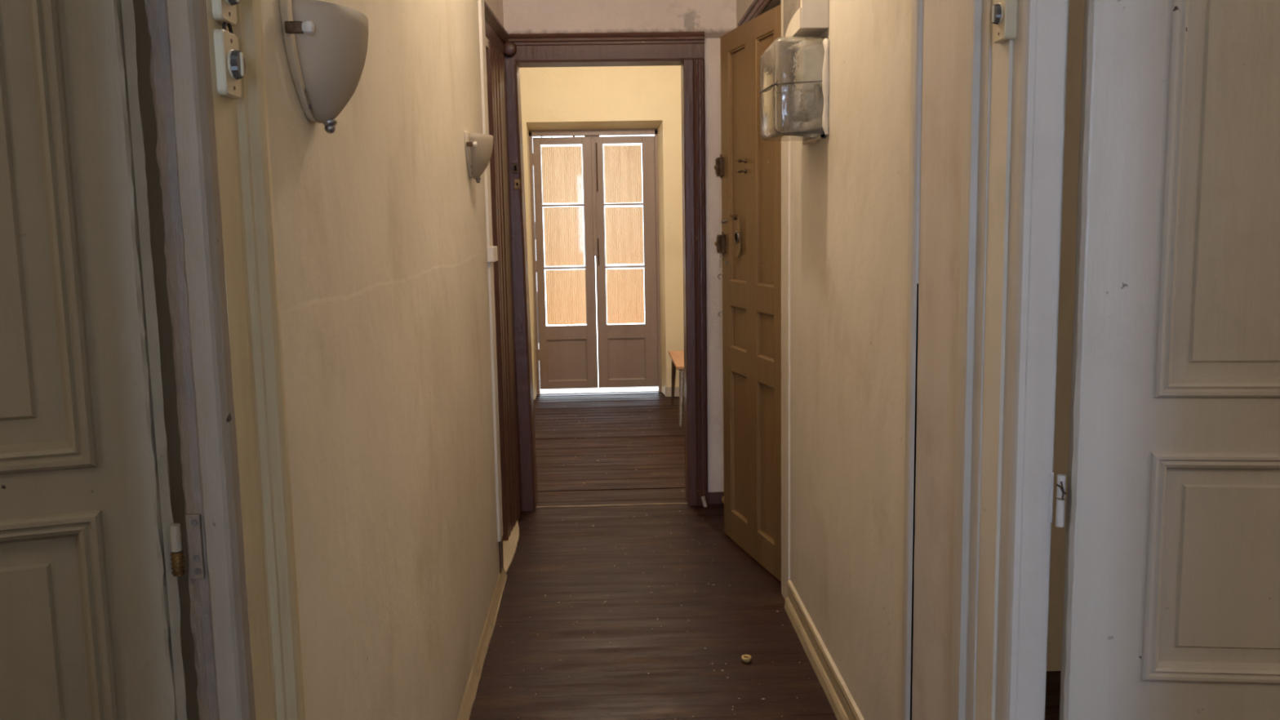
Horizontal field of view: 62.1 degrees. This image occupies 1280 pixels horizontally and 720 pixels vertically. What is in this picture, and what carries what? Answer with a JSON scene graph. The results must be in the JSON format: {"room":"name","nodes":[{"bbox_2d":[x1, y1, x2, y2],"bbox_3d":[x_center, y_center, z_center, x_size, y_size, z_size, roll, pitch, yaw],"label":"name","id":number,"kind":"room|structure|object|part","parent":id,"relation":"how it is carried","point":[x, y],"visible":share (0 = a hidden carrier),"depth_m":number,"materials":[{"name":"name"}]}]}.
{"room":"hallway","nodes":[
{"label":"hallway","id":0,"kind":"room"},
{"bbox_2d":[133,0,503,719],"bbox_3d":[-0.582,-0.218,1.161,0.164,3.150,8.600,-1,7,-2],"label":"wall","id":1,"kind":"structure","parent":0,"point":[380,219],"depth_m":2.20,"materials":[{"name":"beige paint"}]},
{"bbox_2d":[0,0,186,719],"bbox_3d":[-0.936,0.222,1.159,0.792,2.268,0.045,-4,8,-19],"label":"door","id":2,"kind":"structure","parent":1,"relation":"in","point":[90,606],"depth_m":1.22,"materials":[{"name":"beige paint"}]},
{"bbox_3d":[-0.958,-0.322,1.085,0.661,0.931,0.018,-4,8,-19],"label":"panel","id":3,"kind":"part","parent":2,"relation":"part of","materials":[{"name":"beige paint"}]},
{"bbox_3d":[-0.940,0.677,1.216,0.661,0.974,0.018,-4,8,-19],"label":"panel","id":4,"kind":"part","parent":2,"relation":"part of","materials":[{"name":"beige paint"}]},
{"bbox_3d":[-0.954,-0.320,1.074,0.665,0.935,0.024,-4,8,-19],"label":"panel moulding","id":5,"kind":"part","parent":2,"relation":"part of","materials":[{"name":"beige paint"}]},
{"bbox_3d":[-0.950,0.167,1.151,0.661,0.055,0.036,-4,8,-19],"label":"rail","id":6,"kind":"part","parent":2,"relation":"part of","materials":[{"name":"beige paint"}]},
{"bbox_3d":[-0.936,0.679,1.205,0.665,0.978,0.024,-4,8,-19],"label":"panel moulding","id":7,"kind":"part","parent":2,"relation":"part of","materials":[{"name":"beige paint"}]},
{"bbox_2d":[144,0,305,719],"bbox_3d":[-0.501,0.161,1.380,0.068,2.340,0.262,1,8,13],"label":"door frame","id":8,"kind":"structure","parent":1,"relation":"attached to","point":[213,149],"depth_m":1.29,"materials":[{"name":"beige paint"}]},
{"bbox_3d":[-0.486,0.157,1.407,0.029,2.340,0.218,-1,7,-2],"label":"casing","id":9,"kind":"part","parent":8,"relation":"part of","materials":[{"name":"beige paint"}]},
{"bbox_2d":[211,0,240,26],"bbox_3d":[-0.488,-0.439,1.262,0.024,0.076,0.055,-1,7,-2],"label":"switch","id":10,"kind":"object","parent":1,"relation":"attached to","point":[223,11],"visible":0.98,"depth_m":1.25,"materials":[{"name":"beige plastic"}]},
{"bbox_3d":[-0.482,-0.439,1.262,0.007,0.036,0.036,-1,7,-2],"label":"knob","id":11,"kind":"part","parent":10,"relation":"part of","materials":[{"name":"black plastic"}]},
{"bbox_2d":[213,29,245,99],"bbox_3d":[-0.486,-0.353,1.273,0.024,0.076,0.055,-1,7,-2],"label":"switch","id":12,"kind":"object","parent":1,"relation":"attached to","point":[230,65],"visible":1,"depth_m":1.26,"materials":[{"name":"beige plastic"}]},
{"bbox_2d":[222,22,232,33],"bbox_3d":[-0.491,-0.397,1.267,0.004,0.014,0.028,-1,7,-2],"label":"cable loop","id":13,"kind":"object","parent":12,"relation":"attached to","point":[224,24],"visible":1,"depth_m":1.27,"materials":[{"name":"black plastic"}]},
{"bbox_3d":[-0.481,-0.353,1.274,0.007,0.036,0.036,-1,7,-2],"label":"knob","id":14,"kind":"part","parent":12,"relation":"part of","materials":[{"name":"black plastic"}]},
{"bbox_2d":[279,0,368,133],"bbox_3d":[-0.475,-0.452,1.675,0.094,0.188,0.273,-1,7,-2],"label":"wall lamp","id":15,"kind":"object","parent":1,"relation":"attached to","point":[326,43],"visible":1,"depth_m":1.59,"materials":[{"name":"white glass"}]},
{"bbox_3d":[-0.517,-0.461,1.672,0.010,0.168,0.272,-1,7,-2],"label":"plate","id":16,"kind":"part","parent":15,"relation":"part of","materials":[{"name":"white ceramic"}]},
{"bbox_2d":[464,131,493,183],"bbox_3d":[-0.554,-0.704,3.723,0.084,0.169,0.246,-1,7,-2],"label":"wall lamp","id":17,"kind":"object","parent":1,"relation":"attached to","point":[478,147],"visible":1,"depth_m":3.65,"materials":[{"name":"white glass"}]},
{"bbox_3d":[-0.591,-0.712,3.720,0.010,0.152,0.245,-1,7,-2],"label":"plate","id":18,"kind":"part","parent":17,"relation":"part of","materials":[{"name":"white ceramic"}]},
{"bbox_2d":[456,566,506,719],"bbox_3d":[-0.525,1.085,3.105,0.022,0.061,2.910,-1,7,-2],"label":"baseboard","id":19,"kind":"structure","parent":1,"relation":"attached to","point":[469,695],"depth_m":3.69,"materials":[{"name":"beige paint"}]},
{"bbox_2d":[478,0,503,573],"bbox_3d":[-0.599,-0.621,4.269,0.028,3.140,0.175,-1,7,-2],"label":"door frame","id":20,"kind":"structure","parent":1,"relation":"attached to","point":[491,251],"depth_m":4.26,"materials":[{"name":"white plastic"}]},
{"bbox_2d":[519,65,684,399],"bbox_3d":[-0.335,-1.277,9.191,4.600,3.150,0.630,-1,7,-2],"label":"wall","id":21,"kind":"structure","parent":0,"point":[618,93],"depth_m":8.79,"materials":[{"name":"paint"}]},
{"bbox_2d":[541,146,582,203],"bbox_3d":[-0.670,-1.594,9.159,0.347,0.482,0.012,-1,7,-2],"label":"blind","id":22,"kind":"object","parent":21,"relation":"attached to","point":[562,166],"depth_m":9.16,"materials":[{"name":"brown"}]},
{"bbox_2d":[543,206,584,266],"bbox_3d":[-0.659,-1.070,9.227,0.340,0.507,0.012,-1,7,-2],"label":"blind","id":23,"kind":"object","parent":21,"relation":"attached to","point":[563,226],"depth_m":9.23,"materials":[{"name":"brown"}]},
{"bbox_2d":[532,137,598,389],"bbox_3d":[-0.648,-0.826,9.229,0.519,2.167,0.073,-1,7,-2],"label":"door","id":24,"kind":"structure","parent":21,"relation":"in","point":[568,354],"depth_m":9.24,"materials":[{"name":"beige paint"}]},
{"bbox_3d":[-0.672,-1.870,9.086,0.353,0.060,0.040,-1,7,-2],"label":"rail","id":25,"kind":"part","parent":24,"relation":"part of","materials":[{"name":"beige paint"}]},
{"bbox_3d":[-0.642,-0.241,9.300,0.353,0.115,0.040,-1,7,-2],"label":"rail","id":26,"kind":"part","parent":24,"relation":"part of","materials":[{"name":"beige paint"}]},
{"bbox_3d":[-0.638,0.000,9.333,0.353,0.372,0.017,-1,7,-2],"label":"panel","id":27,"kind":"part","parent":24,"relation":"part of","materials":[{"name":"beige paint"}]},
{"bbox_3d":[-0.638,0.002,9.319,0.353,0.372,0.014,-1,7,-2],"label":"panel moulding","id":28,"kind":"part","parent":24,"relation":"part of","materials":[{"name":"beige paint"}]},
{"bbox_3d":[-0.634,0.216,9.360,0.353,0.065,0.040,-1,7,-2],"label":"rail","id":29,"kind":"part","parent":24,"relation":"part of","materials":[{"name":"beige paint"}]},
{"bbox_2d":[545,269,586,324],"bbox_3d":[-0.646,-0.548,9.296,0.346,0.478,0.012,-1,7,-2],"label":"blind","id":30,"kind":"object","parent":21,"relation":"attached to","point":[566,295],"depth_m":9.29,"materials":[{"name":"brown wood"}]},
{"bbox_2d":[528,128,661,394],"bbox_3d":[-0.364,-0.853,9.228,1.135,2.300,0.065,-1,7,-2],"label":"door frame","id":31,"kind":"structure","parent":21,"relation":"attached to","point":[650,131],"depth_m":9.13,"materials":[{"name":"beige paint"}]},
{"bbox_2d":[603,145,642,203],"bbox_3d":[-0.147,-1.602,9.177,0.324,0.490,0.012,-1,7,-2],"label":"blind","id":32,"kind":"object","parent":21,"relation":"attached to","point":[622,163],"depth_m":9.18,"materials":[{"name":"brown"}]},
{"bbox_2d":[604,206,644,264],"bbox_3d":[-0.136,-1.080,9.245,0.329,0.492,0.012,-1,7,-2],"label":"blind","id":33,"kind":"object","parent":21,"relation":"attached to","point":[624,226],"depth_m":9.24,"materials":[{"name":"brown"}]},
{"bbox_2d":[591,135,658,387],"bbox_3d":[-0.124,-0.837,9.242,0.551,2.167,0.082,-1,7,-2],"label":"door","id":34,"kind":"structure","parent":21,"relation":"in","point":[628,353],"depth_m":9.25,"materials":[{"name":"beige paint"}]},
{"bbox_3d":[-0.151,-1.881,9.104,0.334,0.060,0.040,-1,7,-2],"label":"rail","id":35,"kind":"part","parent":34,"relation":"part of","materials":[{"name":"beige paint"}]},
{"bbox_3d":[-0.121,-0.253,9.317,0.334,0.115,0.040,-1,7,-2],"label":"rail","id":36,"kind":"part","parent":34,"relation":"part of","materials":[{"name":"beige paint"}]},
{"bbox_3d":[-0.117,-0.010,9.336,0.334,0.372,0.014,-1,7,-2],"label":"panel moulding","id":37,"kind":"part","parent":34,"relation":"part of","materials":[{"name":"beige paint"}]},
{"bbox_3d":[-0.117,-0.012,9.351,0.334,0.372,0.017,-1,7,-2],"label":"panel","id":38,"kind":"part","parent":34,"relation":"part of","materials":[{"name":"beige paint"}]},
{"bbox_3d":[-0.113,0.205,9.378,0.334,0.065,0.040,-1,7,-2],"label":"rail","id":39,"kind":"part","parent":34,"relation":"part of","materials":[{"name":"beige paint"}]},
{"bbox_2d":[605,268,644,324],"bbox_3d":[-0.128,-0.557,9.314,0.328,0.477,0.012,-1,7,-2],"label":"blind","id":40,"kind":"object","parent":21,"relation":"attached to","point":[625,291],"depth_m":9.31,"materials":[{"name":"brown wood"}]},
{"bbox_2d":[664,385,684,396],"bbox_3d":[1.104,0.235,9.252,1.788,0.085,0.285,-1,7,-2],"label":"baseboard","id":41,"kind":"structure","parent":21,"relation":"attached to","point":[667,389],"depth_m":9.08,"materials":[{"name":"paint"}]},
{"bbox_2d":[502,0,736,492],"bbox_3d":[-0.112,-0.798,5.513,1.420,3.150,0.140,-1,7,-2],"label":"wall","id":42,"kind":"structure","parent":0,"point":[715,18],"depth_m":5.34,"materials":[{"name":"paint"}]},
{"bbox_2d":[484,0,707,541],"bbox_3d":[-0.218,-0.367,5.025,1.157,2.426,1.210,-1,7,-2],"label":"door frame","id":43,"kind":"structure","parent":42,"relation":"attached to","point":[686,50],"depth_m":5.35,"materials":[{"name":"brown paint"}]},
{"bbox_3d":[-0.625,-0.963,5.339,0.029,0.050,0.007,-1,7,-2],"label":"strike plate","id":44,"kind":"part","parent":43,"relation":"part of","materials":[{"name":"metal"}]},
{"bbox_3d":[-0.617,-0.883,5.349,0.029,0.050,0.007,-1,7,-2],"label":"strike plate","id":45,"kind":"part","parent":43,"relation":"part of","materials":[{"name":"gold metal"}]},
{"bbox_2d":[707,491,724,503],"bbox_3d":[0.443,0.731,5.654,0.170,0.062,0.016,-1,7,-2],"label":"baseboard","id":46,"kind":"structure","parent":42,"relation":"attached to","point":[713,497],"depth_m":5.65,"materials":[{"name":"brown paint"}]},
{"bbox_2d":[468,391,1061,719],"bbox_3d":[0.112,1.107,3.378,6.600,0.081,12.800,-1,7,-2],"label":"floor","id":47,"kind":"structure","parent":0,"point":[578,560],"depth_m":4.24,"materials":[{"name":"brown wood"}]},
{"bbox_2d":[502,520,519,572],"bbox_3d":[-0.662,0.861,5.023,0.173,0.009,0.930,-1,7,-2],"label":"cement patch","id":48,"kind":"object","parent":47,"relation":"on","point":[509,546],"visible":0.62,"depth_m":4.94,"materials":[{"name":"beige concrete"}]},
{"bbox_2d":[539,386,658,394],"bbox_3d":[-0.350,0.275,9.546,1.121,0.022,0.328,-1,7,-2],"label":"threshold","id":49,"kind":"object","parent":47,"relation":"on","point":[624,389],"visible":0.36,"depth_m":9.49,"materials":[{"name":"stone"}]},
{"bbox_2d":[536,502,687,507],"bbox_3d":[-0.141,0.770,5.657,0.830,0.003,0.019,-1,7,-2],"label":"threshold","id":50,"kind":"object","parent":47,"relation":"on","point":[659,503],"visible":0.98,"depth_m":5.66,"materials":[{"name":"brown wood"}]},
{"bbox_2d":[500,400,809,719],"bbox_3d":[-0.110,0.722,6.030,1.147,0.004,5.969,-1,7,-2],"label":"flakes","id":51,"kind":"object","parent":47,"relation":"on","point":[610,400],"visible":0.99,"depth_m":4.22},
{"bbox_2d":[668,350,684,426],"bbox_3d":[0.516,0.201,8.235,0.528,0.442,0.970,-1,7,-2],"label":"table","id":52,"kind":"object","parent":47,"relation":"on","point":[677,357],"visible":0.34,"depth_m":7.98,"materials":[{"name":"orange wood"}]},
{"bbox_3d":[0.276,0.174,8.651,0.050,0.392,0.041,-1,7,-2],"label":"leg","id":53,"kind":"part","parent":52,"relation":"part of","materials":[{"name":"wood"}]},
{"bbox_3d":[0.299,0.286,7.796,0.041,0.395,0.092,3,8,26],"label":"leg","id":54,"kind":"part","parent":52,"relation":"part of","materials":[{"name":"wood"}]},
{"bbox_2d":[701,496,706,506],"bbox_3d":[0.339,0.744,5.595,0.029,0.055,0.022,1,8,17],"label":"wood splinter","id":55,"kind":"object","parent":47,"relation":"on","point":[704,500],"visible":1,"depth_m":5.59,"materials":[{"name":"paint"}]},
{"bbox_2d":[741,654,751,662],"bbox_3d":[0.364,1.020,3.638,0.035,0.016,0.035,-1,7,-2],"label":"cap","id":56,"kind":"object","parent":47,"relation":"on","point":[745,658],"visible":1,"depth_m":3.63,"materials":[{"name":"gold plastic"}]},
{"bbox_2d":[736,0,1068,719],"bbox_3d":[0.705,-0.247,1.204,0.100,3.150,8.600,-1,7,-2],"label":"wall","id":57,"kind":"structure","parent":0,"point":[850,187],"depth_m":2.86,"materials":[{"name":"beige paint"}]},
{"bbox_2d":[714,4,781,582],"bbox_3d":[0.477,-0.271,4.600,0.077,2.309,0.837,-3,8,-14],"label":"door","id":58,"kind":"structure","parent":57,"relation":"in","point":[748,166],"depth_m":4.60,"materials":[{"name":"brown paint"}]},
{"bbox_3d":[0.352,-0.883,4.859,0.012,0.068,0.015,-3,8,-14],"label":"lock plate","id":59,"kind":"part","parent":58,"relation":"part of","materials":[{"name":"metal"}]},
{"bbox_3d":[0.361,-0.535,4.894,0.012,0.068,0.023,-3,8,-14],"label":"lock plate","id":60,"kind":"part","parent":58,"relation":"part of","materials":[{"name":"metal"}]},
{"bbox_3d":[0.417,-0.633,4.719,0.018,0.023,0.050,-3,8,-14],"label":"latch knob","id":61,"kind":"part","parent":58,"relation":"part of","materials":[{"name":"metal"}]},
{"bbox_3d":[0.433,-0.850,4.676,0.014,1.019,0.227,-3,8,-14],"label":"panel moulding","id":62,"kind":"part","parent":58,"relation":"part of","materials":[{"name":"beige paint"}]},
{"bbox_3d":[0.446,-0.141,4.769,0.014,0.198,0.227,-3,8,-14],"label":"panel moulding","id":63,"kind":"part","parent":58,"relation":"part of","materials":[{"name":"beige paint"}]},
{"bbox_3d":[0.447,-0.850,4.679,0.015,1.019,0.227,-3,8,-14],"label":"panel","id":64,"kind":"part","parent":58,"relation":"part of","materials":[{"name":"beige paint"}]},
{"bbox_3d":[0.455,0.390,4.838,0.014,0.670,0.227,-3,8,-14],"label":"panel moulding","id":65,"kind":"part","parent":58,"relation":"part of","materials":[{"name":"beige paint"}]},
{"bbox_3d":[0.460,-0.142,4.772,0.015,0.198,0.227,-3,8,-14],"label":"panel","id":66,"kind":"part","parent":58,"relation":"part of","materials":[{"name":"beige paint"}]},
{"bbox_3d":[0.469,0.389,4.842,0.015,0.670,0.227,-3,8,-14],"label":"panel","id":67,"kind":"part","parent":58,"relation":"part of","materials":[{"name":"beige paint"}]},
{"bbox_3d":[0.477,-1.375,4.447,0.042,0.080,0.560,-3,8,-14],"label":"rail","id":68,"kind":"part","parent":58,"relation":"part of","materials":[{"name":"beige paint"}]},
{"bbox_3d":[0.497,-0.272,4.592,0.042,0.106,0.560,-3,8,-14],"label":"rail","id":69,"kind":"part","parent":58,"relation":"part of","materials":[{"name":"beige paint"}]},
{"bbox_3d":[0.502,0.027,4.631,0.042,0.102,0.560,-3,8,-14],"label":"rail","id":70,"kind":"part","parent":58,"relation":"part of","materials":[{"name":"beige paint"}]},
{"bbox_3d":[0.516,0.808,4.734,0.042,0.134,0.560,-3,8,-14],"label":"rail","id":71,"kind":"part","parent":58,"relation":"part of","materials":[{"name":"beige paint"}]},
{"bbox_3d":[0.516,-0.808,4.347,0.014,1.019,0.210,-3,8,-14],"label":"panel moulding","id":72,"kind":"part","parent":58,"relation":"part of","materials":[{"name":"beige paint"}]},
{"bbox_3d":[0.528,-0.100,4.440,0.014,0.198,0.210,-3,8,-14],"label":"panel moulding","id":73,"kind":"part","parent":58,"relation":"part of","materials":[{"name":"beige paint"}]},
{"bbox_3d":[0.538,0.432,4.510,0.014,0.670,0.210,-3,8,-14],"label":"panel moulding","id":74,"kind":"part","parent":58,"relation":"part of","materials":[{"name":"beige paint"}]},
{"bbox_3d":[0.530,-0.809,4.350,0.015,1.019,0.210,-3,8,-14],"label":"panel","id":75,"kind":"part","parent":58,"relation":"part of","materials":[{"name":"beige paint"}]},
{"bbox_3d":[0.543,-0.100,4.444,0.015,0.198,0.210,-3,8,-14],"label":"panel","id":76,"kind":"part","parent":58,"relation":"part of","materials":[{"name":"beige paint"}]},
{"bbox_3d":[0.552,0.431,4.513,0.015,0.670,0.210,-3,8,-14],"label":"panel","id":77,"kind":"part","parent":58,"relation":"part of","materials":[{"name":"beige paint"}]},
{"bbox_2d":[737,0,790,599],"bbox_3d":[0.527,-0.339,4.645,0.021,2.443,1.345,-1,7,-2],"label":"door frame","id":78,"kind":"structure","parent":57,"relation":"attached to","point":[785,145],"depth_m":4.09,"materials":[{"name":"beige paint"}]},
{"bbox_2d":[782,0,799,36],"bbox_3d":[0.526,-1.593,3.608,0.036,1.080,0.275,-1,7,-2],"label":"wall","id":79,"kind":"structure","parent":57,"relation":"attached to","point":[790,7],"depth_m":3.69,"materials":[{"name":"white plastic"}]},
{"bbox_2d":[759,36,829,145],"bbox_3d":[0.472,-0.851,3.393,0.201,0.317,0.352,-1,7,-2],"label":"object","id":80,"kind":"object","parent":57,"relation":"attached to","point":[794,92],"visible":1,"depth_m":3.24,"materials":[{"name":"white"}]},
{"bbox_2d":[785,0,828,36],"bbox_3d":[0.512,-1.550,3.279,0.087,1.080,0.273,-1,7,-2],"label":"wall bracket","id":81,"kind":"object","parent":57,"relation":"attached to","point":[811,19],"visible":0.88,"depth_m":3.21,"materials":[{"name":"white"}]},
{"bbox_2d":[784,579,864,719],"bbox_3d":[0.599,1.005,3.357,0.025,0.112,1.550,-1,7,-2],"label":"baseboard","id":82,"kind":"structure","parent":57,"relation":"attached to","point":[844,707],"depth_m":3.48,"materials":[{"name":"beige paint"}]},
{"bbox_2d":[901,0,1067,719],"bbox_3d":[0.637,0.043,2.118,0.084,2.340,0.630,-2,8,-11],"label":"door frame","id":83,"kind":"structure","parent":57,"relation":"attached to","point":[951,40],"depth_m":2.00,"materials":[{"name":"paint"}]},
{"bbox_3d":[0.633,0.065,1.956,0.026,2.340,0.245,-2,8,-4],"label":"casing","id":84,"kind":"part","parent":83,"relation":"part of","materials":[{"name":"paint"}]},
{"bbox_2d":[990,0,1017,43],"bbox_3d":[0.617,-0.591,1.817,0.032,0.092,0.055,-1,7,-2],"label":"switch","id":85,"kind":"object","parent":57,"relation":"attached to","point":[1003,14],"visible":1,"depth_m":1.80,"materials":[{"name":"beige plastic"}]},
{"bbox_3d":[0.607,-0.591,1.817,0.007,0.036,0.036,-1,7,-2],"label":"knob","id":86,"kind":"part","parent":85,"relation":"part of","materials":[{"name":"black plastic"}]},
{"bbox_2d":[1059,0,1279,719],"bbox_3d":[1.141,0.102,1.783,0.802,2.268,0.048,0,8,6],"label":"door","id":87,"kind":"structure","parent":57,"relation":"in","point":[1171,611],"depth_m":1.78,"materials":[{"name":"white paint"}]},
{"bbox_3d":[1.151,0.598,1.852,0.550,0.091,0.040,0,8,6],"label":"rail","id":88,"kind":"part","parent":87,"relation":"part of","materials":[{"name":"white paint"}]},
{"bbox_3d":[1.145,0.356,1.804,0.554,0.406,0.024,0,8,6],"label":"panel moulding","id":89,"kind":"part","parent":87,"relation":"part of","materials":[{"name":"white paint"}]},
{"bbox_3d":[1.143,0.106,1.787,0.550,0.097,0.040,0,8,6],"label":"rail","id":90,"kind":"part","parent":87,"relation":"part of","materials":[{"name":"white paint"}]},
{"bbox_3d":[1.132,-0.411,1.703,0.554,0.954,0.024,0,8,6],"label":"panel moulding","id":91,"kind":"part","parent":87,"relation":"part of","materials":[{"name":"white paint"}]},
{"bbox_3d":[1.147,0.354,1.817,0.550,0.402,0.022,0,8,6],"label":"panel","id":92,"kind":"part","parent":87,"relation":"part of","materials":[{"name":"white paint"}]},
{"bbox_3d":[1.133,-0.412,1.716,0.550,0.950,0.022,0,8,6],"label":"panel","id":93,"kind":"part","parent":87,"relation":"part of","materials":[{"name":"white paint"}]},
{"bbox_2d":[1046,0,1084,671],"bbox_3d":[2.116,-0.233,0.904,2.700,3.150,5.100,-1,7,-2],"label":"wall","id":94,"kind":"structure","parent":0,"point":[1076,7],"depth_m":3.36,"materials":[{"name":"beige paint"}]},
{"label":"outside","id":95,"kind":"structure","parent":0,"visible":0},
{"bbox_2d":[539,354,598,386],"bbox_3d":[-0.370,0.118,11.154,6.000,0.114,2.899,-1,7,-2],"label":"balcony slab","id":96,"kind":"object","parent":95,"point":[597,354],"depth_m":10.89,"materials":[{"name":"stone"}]}
]}

